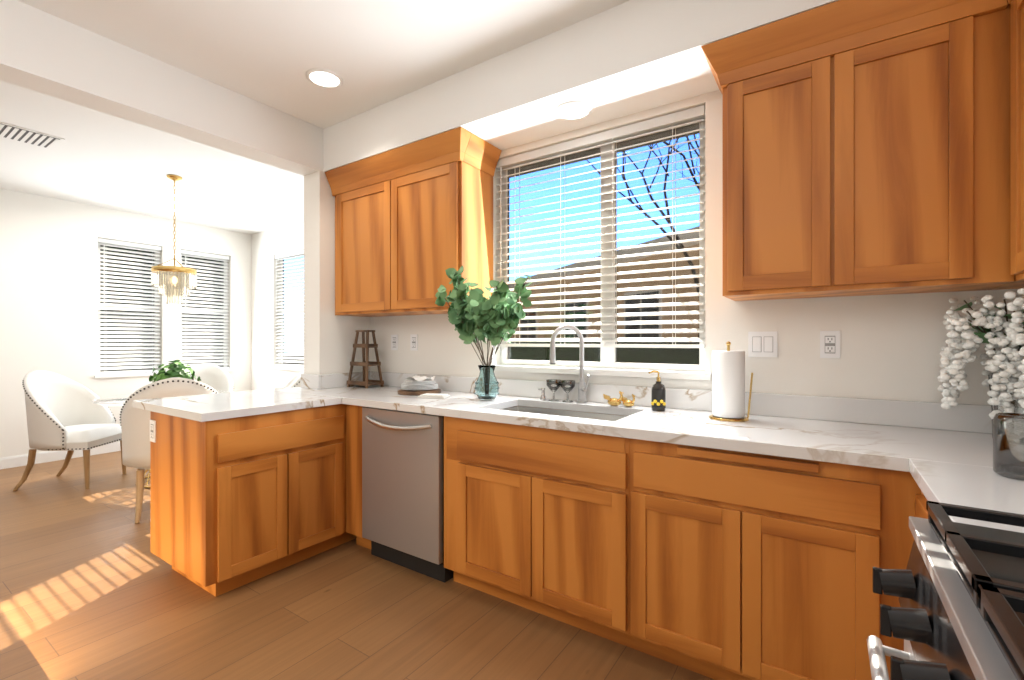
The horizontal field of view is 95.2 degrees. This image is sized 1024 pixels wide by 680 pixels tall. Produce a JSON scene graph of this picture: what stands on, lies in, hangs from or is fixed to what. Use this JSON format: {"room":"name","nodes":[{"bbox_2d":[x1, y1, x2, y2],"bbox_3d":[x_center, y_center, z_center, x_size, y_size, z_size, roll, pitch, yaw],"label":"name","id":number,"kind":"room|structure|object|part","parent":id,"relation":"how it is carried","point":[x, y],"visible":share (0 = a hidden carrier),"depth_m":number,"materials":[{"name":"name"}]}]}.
{"room":"kitchen","nodes":[
{"label":"kitchen","id":0,"kind":"room"},
{"bbox_2d":[0,188,250,457],"bbox_3d":[-5.391,-0.120,4.100,0.150,2.740,6.300,0,0,34],"label":"wall","id":1,"kind":"structure","parent":0,"point":[48,283],"depth_m":4.98,"materials":[{"name":"white paint"}]},
{"bbox_2d":[0,441,120,468],"bbox_3d":[-5.323,1.196,4.054,0.014,0.107,6.000,0,0,34],"label":"baseboard","id":2,"kind":"structure","parent":1,"relation":"attached to","point":[22,460],"depth_m":4.84,"materials":[{"name":"white"}]},
{"bbox_2d":[94,245,159,377],"bbox_3d":[-4.449,-0.369,5.448,0.155,1.558,0.670,0,0,34],"label":"window","id":3,"kind":"structure","parent":1,"relation":"in","point":[123,374],"depth_m":5.46,"materials":[{"name":"white"}]},
{"bbox_2d":[98,238,160,373],"bbox_3d":[-4.442,-0.388,5.444,0.070,1.512,0.594,0,0,34],"label":"window blind","id":4,"kind":"object","parent":3,"relation":"attached to","point":[123,244],"visible":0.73,"depth_m":5.42,"materials":[{"name":"white plastic"}]},
{"bbox_2d":[181,256,233,371],"bbox_3d":[-4.007,-0.369,6.103,0.155,1.558,0.650,0,0,34],"label":"window","id":5,"kind":"structure","parent":1,"relation":"in","point":[228,370],"depth_m":6.17,"materials":[{"name":"white"}]},
{"bbox_2d":[181,250,229,367],"bbox_3d":[-4.001,-0.388,6.099,0.070,1.512,0.574,0,0,34],"label":"window blind","id":6,"kind":"object","parent":5,"relation":"attached to","point":[185,253],"visible":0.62,"depth_m":6.11,"materials":[{"name":"white plastic"}]},
{"bbox_2d":[251,222,303,389],"bbox_3d":[-2.134,-0.120,5.612,3.560,2.740,0.150,0,0,34],"label":"wall","id":7,"kind":"structure","parent":0,"point":[267,246],"depth_m":6.31,"materials":[{"name":"white paint"}]},
{"bbox_2d":[270,256,303,370],"bbox_3d":[-2.829,-0.389,6.047,0.840,1.518,0.155,0,0,34],"label":"window","id":8,"kind":"structure","parent":7,"relation":"in","point":[287,363],"depth_m":6.14,"materials":[{"name":"white"}]},
{"bbox_2d":[275,250,303,366],"bbox_3d":[-2.833,-0.408,6.041,0.764,1.472,0.070,0,0,34],"label":"window blind","id":9,"kind":"object","parent":8,"relation":"attached to","point":[287,256],"visible":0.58,"depth_m":6.07,"materials":[{"name":"white plastic"}]},
{"bbox_3d":[-2.797,-0.400,6.095,0.690,1.410,0.004,0,0,34],"label":"window nook glass","id":10,"kind":"part","parent":8,"relation":"part of","materials":[{"name":"white glass"}]},
{"bbox_2d":[0,0,629,233],"bbox_3d":[-2.216,-1.550,1.958,7.810,0.120,6.300,0,0,34],"label":"ceiling","id":11,"kind":"structure","parent":0,"point":[371,53],"depth_m":2.60,"materials":[{"name":"white paint"}]},
{"bbox_2d":[0,122,64,149],"bbox_3d":[-3.526,-1.485,3.396,0.330,0.010,0.340,0,0,34],"label":"ceiling vent","id":12,"kind":"object","parent":11,"relation":"in","point":[25,135],"visible":1,"depth_m":3.39,"materials":[{"name":"white metal"}]},
{"bbox_2d":[151,174,196,304],"bbox_3d":[-3.059,-0.910,4.239,0.336,1.158,0.336,0,0,34],"label":"pendant chandelier","id":13,"kind":"object","parent":11,"relation":"hanging from","point":[174,284],"visible":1,"depth_m":4.16,"materials":[{"name":"gold metal"}]},
{"bbox_2d":[306,68,342,88],"bbox_3d":[-1.061,-1.485,2.651,0.196,0.010,0.196,0,0,34],"label":"recessed light","id":14,"kind":"object","parent":11,"relation":"in","point":[324,78],"visible":1,"depth_m":2.65,"materials":[{"name":"white plastic"}]},
{"bbox_2d":[304,170,369,374],"bbox_3d":[-0.979,-0.120,3.970,0.190,2.740,1.580,0,0,34],"label":"wall","id":15,"kind":"structure","parent":0,"point":[329,337],"depth_m":3.32,"materials":[{"name":"white paint"}]},
{"bbox_2d":[0,0,322,175],"bbox_3d":[-2.579,-1.340,1.599,0.190,0.300,5.000,0,0,34],"label":"header","id":16,"kind":"object","parent":15,"relation":"attached to","point":[41,51],"depth_m":2.43,"materials":[{"name":"white paint"}]},
{"bbox_2d":[0,451,714,679],"bbox_3d":[-2.216,1.310,1.958,7.810,0.120,6.300,0,0,34],"label":"floor","id":17,"kind":"structure","parent":0,"point":[92,587],"depth_m":2.11,"materials":[{"name":"brown wood"}]},
{"bbox_2d":[13,371,125,490],"bbox_3d":[-3.867,0.760,4.158,0.778,0.996,0.762,0,0,34],"label":"dining chair","id":18,"kind":"object","parent":17,"relation":"on","point":[63,413],"visible":0.85,"depth_m":4.09,"materials":[{"name":"white fabric"}]},
{"bbox_2d":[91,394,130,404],"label":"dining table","id":19,"kind":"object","parent":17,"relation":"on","point":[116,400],"depth_m":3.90,"materials":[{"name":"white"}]},
{"bbox_2d":[144,469,149,487],"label":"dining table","id":20,"kind":"object","parent":17,"relation":"on","point":[146,470],"depth_m":4.04,"materials":[{"name":"brown wood"}]},
{"bbox_2d":[120,377,217,523],"bbox_3d":[-2.568,0.760,3.582,0.739,0.996,0.674,0,0,34],"label":"dining chair","id":21,"kind":"object","parent":17,"relation":"on","point":[135,426],"visible":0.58,"depth_m":3.29,"materials":[{"name":"white fabric"}]},
{"bbox_2d":[188,364,233,389],"bbox_3d":[-3.357,0.760,4.996,0.777,0.996,0.745,0,0,34],"label":"dining chair","id":22,"kind":"object","parent":17,"relation":"on","point":[215,377],"visible":0.15,"depth_m":5.25,"materials":[{"name":"white fabric"}]},
{"bbox_2d":[150,409,301,596],"bbox_3d":[-1.566,0.812,2.547,0.669,0.876,0.453,0,0,34],"label":"base cabinet","id":23,"kind":"object","parent":17,"relation":"on","point":[226,494],"depth_m":2.35,"materials":[{"name":"brown wood"}]},
{"bbox_2d":[150,420,155,442],"bbox_3d":[-1.935,0.485,2.517,0.070,0.115,0.009,0,0,34],"label":"outlet","id":24,"kind":"object","parent":23,"relation":"attached to","point":[152,430],"visible":1,"depth_m":2.51,"materials":[{"name":"white plastic"}]},
{"bbox_2d":[132,387,343,421],"bbox_3d":[-1.568,0.354,2.697,0.870,0.039,0.750,0,0,34],"label":"countertop","id":25,"kind":"structure","parent":23,"relation":"in","point":[215,406],"depth_m":2.54,"materials":[{"name":"stone"}]},
{"bbox_2d":[215,389,238,392],"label":"dining table","id":26,"kind":"object","parent":17,"relation":"on","point":[218,390],"depth_m":4.69,"materials":[{"name":"white"}]},
{"bbox_2d":[149,360,200,381],"bbox_3d":[-3.064,0.332,4.247,0.381,0.326,0.358,0,0,34],"label":"boxwood","id":27,"kind":"object","parent":26,"relation":"on","point":[175,370],"visible":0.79,"depth_m":4.18,"materials":[{"name":"green plant"}]},
{"bbox_2d":[285,369,303,386],"bbox_3d":[-2.332,0.760,4.606,0.722,0.996,0.770,0,0,34],"label":"dining chair","id":28,"kind":"object","parent":17,"relation":"on","point":[295,381],"visible":0.15,"depth_m":4.50,"materials":[{"name":"white fabric"}]},
{"bbox_2d":[302,404,370,560],"bbox_3d":[-1.337,0.812,2.886,0.669,0.876,0.606,0,0,34],"label":"base cabinet","id":29,"kind":"object","parent":17,"relation":"on","point":[331,434],"depth_m":2.73,"materials":[{"name":"brown wood"}]},
{"bbox_2d":[362,407,453,582],"bbox_3d":[-0.460,0.814,2.765,0.596,0.873,0.674,0,0,34],"label":"dishwasher","id":30,"kind":"object","parent":17,"relation":"on","point":[403,488],"visible":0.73,"depth_m":2.50,"materials":[{"name":"silver metal"}]},
{"bbox_2d":[606,436,885,679],"bbox_3d":[0.917,0.812,1.876,0.838,0.876,0.625,0,0,34],"label":"base cabinet","id":31,"kind":"object","parent":17,"relation":"on","point":[717,564],"depth_m":1.59,"materials":[{"name":"brown wood"}]},
{"bbox_2d":[288,371,1023,469],"bbox_3d":[0.147,0.395,2.383,4.064,0.321,0.648,0,0,34],"label":"countertop","id":32,"kind":"structure","parent":31,"relation":"in","point":[840,430],"depth_m":1.99,"materials":[{"name":"stone"}]},
{"bbox_2d":[347,330,383,388],"bbox_3d":[-1.067,0.127,3.402,0.224,0.412,0.152,0,0,34],"label":"ladder shelf","id":33,"kind":"object","parent":32,"relation":"on","point":[366,382],"visible":1,"depth_m":3.39,"materials":[{"name":"brown wood"}]},
{"bbox_2d":[397,376,440,395],"bbox_3d":[-0.591,0.279,2.991,0.276,0.109,0.276,0,0,34],"label":"plates","id":34,"kind":"object","parent":32,"relation":"on","point":[415,386],"visible":1,"depth_m":2.94,"materials":[{"name":"ceramic"}]},
{"bbox_2d":[417,393,450,398],"bbox_3d":[-0.462,0.325,2.771,0.170,0.018,0.110,0,0,14],"label":"folded napkin","id":35,"kind":"object","parent":32,"relation":"on","point":[435,395],"visible":0.98,"depth_m":2.73,"materials":[{"name":"white fabric"}]},
{"bbox_2d":[435,265,531,399],"bbox_3d":[-0.143,-0.039,2.569,0.576,0.744,0.355,0,0,34],"label":"vase","id":36,"kind":"object","parent":32,"relation":"on","point":[497,315],"visible":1,"depth_m":2.53,"materials":[{"name":"blue glass"}]},
{"bbox_2d":[538,388,545,399],"bbox_3d":[0.172,0.299,2.648,0.036,0.068,0.049,0,0,34],"label":"soap pump","id":37,"kind":"object","parent":32,"relation":"on","point":[542,396],"visible":1,"depth_m":2.64,"materials":[{"name":"white metal"}]},
{"bbox_2d":[549,324,589,402],"bbox_3d":[0.321,0.122,2.497,0.188,0.422,0.180,0,0,34],"label":"gooseneck faucet","id":38,"kind":"object","parent":32,"relation":"on","point":[582,388],"visible":1,"depth_m":2.51,"materials":[{"name":"silver metal"}]},
{"bbox_2d":[603,391,635,406],"bbox_3d":[0.547,0.293,2.374,0.166,0.080,0.061,0,0,34],"label":"swan","id":39,"kind":"object","parent":32,"relation":"on","point":[617,402],"visible":1,"depth_m":2.37,"materials":[{"name":"gold metal"}]},
{"bbox_2d":[648,370,665,410],"bbox_3d":[0.702,0.237,2.241,0.078,0.193,0.073,0,0,34],"label":"soap dispenser","id":40,"kind":"object","parent":32,"relation":"on","point":[658,396],"visible":1,"depth_m":2.22,"materials":[{"name":"black"}]},
{"bbox_2d":[709,341,752,421],"bbox_3d":[0.936,0.167,2.003,0.172,0.332,0.156,0,0,34],"label":"paper towel holder","id":41,"kind":"object","parent":32,"relation":"on","point":[728,384],"visible":1,"depth_m":1.96,"materials":[{"name":"white paper"}]},
{"bbox_2d":[906,472,927,567],"bbox_3d":[1.246,0.812,0.932,0.615,0.876,0.601,0,0,34],"label":"base cabinet","id":42,"kind":"object","parent":17,"relation":"on","point":[916,500],"depth_m":1.36,"materials":[{"name":"brown wood"}]},
{"bbox_2d":[892,415,1023,532],"bbox_3d":[1.226,0.303,0.925,0.644,0.139,0.565,0,0,34],"label":"countertop","id":43,"kind":"structure","parent":42,"relation":"in","point":[938,452],"depth_m":1.29,"materials":[{"name":"stone"}]},
{"bbox_2d":[993,413,1023,479],"bbox_3d":[1.255,0.258,1.149,0.104,0.150,0.104,0,0,34],"label":"glass jar","id":44,"kind":"object","parent":43,"relation":"on","point":[1007,463],"visible":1,"depth_m":1.15,"materials":[{"name":"clear glass"}]},
{"bbox_2d":[937,288,1023,444],"bbox_3d":[1.571,0.086,1.551,0.252,0.494,0.364,0,0,34],"label":"flowers","id":45,"kind":"object","parent":44,"relation":"in","point":[994,331],"visible":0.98,"depth_m":1.50,"materials":[{"name":"white plant"}]},
{"bbox_2d":[867,501,1023,679],"bbox_3d":[0.790,0.760,0.407,0.732,0.980,0.760,0,0,34],"label":"range","id":46,"kind":"object","parent":17,"relation":"on","point":[957,588],"visible":1,"depth_m":0.66,"materials":[{"name":"silver metal"}]},
{"bbox_2d":[323,0,838,171],"bbox_3d":[0.345,-1.340,2.402,3.760,0.300,0.400,0,0,34],"label":"soffit","id":47,"kind":"structure","parent":0,"point":[627,58],"depth_m":2.28,"materials":[{"name":"white paint"}]},
{"bbox_2d":[554,101,592,120],"bbox_3d":[0.317,-1.185,2.414,0.196,0.010,0.196,0,0,34],"label":"recessed light","id":48,"kind":"object","parent":47,"relation":"in","point":[573,110],"visible":1,"depth_m":2.40,"materials":[{"name":"white plastic"}]},
{"bbox_2d":[370,90,1023,406],"bbox_3d":[0.561,-0.120,2.588,3.910,2.740,0.150,0,0,34],"label":"wall","id":49,"kind":"structure","parent":0,"point":[891,345],"depth_m":2.08,"materials":[{"name":"white paint"}]},
{"bbox_2d":[329,164,396,316],"bbox_3d":[-0.915,-0.648,3.290,0.665,0.925,0.327,0,0,34],"label":"upper cabinet","id":50,"kind":"object","parent":49,"relation":"attached to","point":[365,204],"depth_m":3.14,"materials":[{"name":"brown wood"}]},
{"bbox_2d":[391,335,397,349],"bbox_3d":[-0.869,0.010,3.455,0.070,0.115,0.009,0,0,34],"label":"electrical outlet","id":51,"kind":"object","parent":49,"relation":"attached to","point":[394,342],"visible":1,"depth_m":3.45,"materials":[{"name":"white plastic"}]},
{"bbox_2d":[410,334,417,350],"bbox_3d":[-0.700,0.010,3.341,0.070,0.115,0.009,0,0,34],"label":"electrical outlet","id":52,"kind":"object","parent":49,"relation":"attached to","point":[413,341],"visible":1,"depth_m":3.34,"materials":[{"name":"white plastic"}]},
{"bbox_2d":[397,144,496,315],"bbox_3d":[-0.475,-0.648,2.994,0.641,0.925,0.327,0,0,34],"label":"upper cabinet","id":53,"kind":"object","parent":49,"relation":"attached to","point":[445,196],"depth_m":2.82,"materials":[{"name":"brown wood"}]},
{"bbox_2d":[494,121,711,379],"bbox_3d":[0.429,-0.481,2.643,1.330,1.333,0.155,0,0,34],"label":"window","id":54,"kind":"structure","parent":49,"relation":"in","point":[680,363],"depth_m":2.60,"materials":[{"name":"white"}]},
{"bbox_2d":[496,105,704,347],"bbox_3d":[0.425,-0.554,2.637,1.254,1.179,0.070,0,0,34],"label":"window blind","id":55,"kind":"object","parent":54,"relation":"attached to","point":[667,122],"visible":0.85,"depth_m":2.54,"materials":[{"name":"white plastic"}]},
{"bbox_2d":[748,331,776,356],"bbox_3d":[1.129,0.015,2.107,0.116,0.115,0.010,0,0,34],"label":"light switch","id":56,"kind":"object","parent":49,"relation":"attached to","point":[762,344],"visible":1,"depth_m":2.11,"materials":[{"name":"white plastic"}]},
{"bbox_2d":[717,36,856,300],"bbox_3d":[1.124,-0.648,1.915,0.435,0.925,0.327,0,0,34],"label":"upper cabinet","id":57,"kind":"object","parent":49,"relation":"attached to","point":[763,92],"depth_m":1.82,"materials":[{"name":"brown wood"}]},
{"bbox_2d":[820,331,839,357],"bbox_3d":[1.338,0.015,1.967,0.070,0.115,0.009,0,0,34],"label":"electrical outlet","id":58,"kind":"object","parent":49,"relation":"attached to","point":[829,344],"visible":1,"depth_m":1.96,"materials":[{"name":"white plastic"}]},
{"bbox_2d":[805,0,1020,295],"bbox_3d":[1.400,-0.648,1.686,0.531,0.925,0.398,0,0,34],"label":"upper cabinet","id":59,"kind":"object","parent":49,"relation":"attached to","point":[872,147],"depth_m":1.58,"materials":[{"name":"brown wood"}]},
{"bbox_2d":[1013,0,1023,283],"bbox_3d":[1.536,-0.648,1.130,0.355,0.925,0.487,0,0,34],"label":"upper cabinet","id":60,"kind":"object","parent":49,"relation":"attached to","point":[1018,5],"depth_m":1.38,"materials":[{"name":"brown wood"}]}
]}

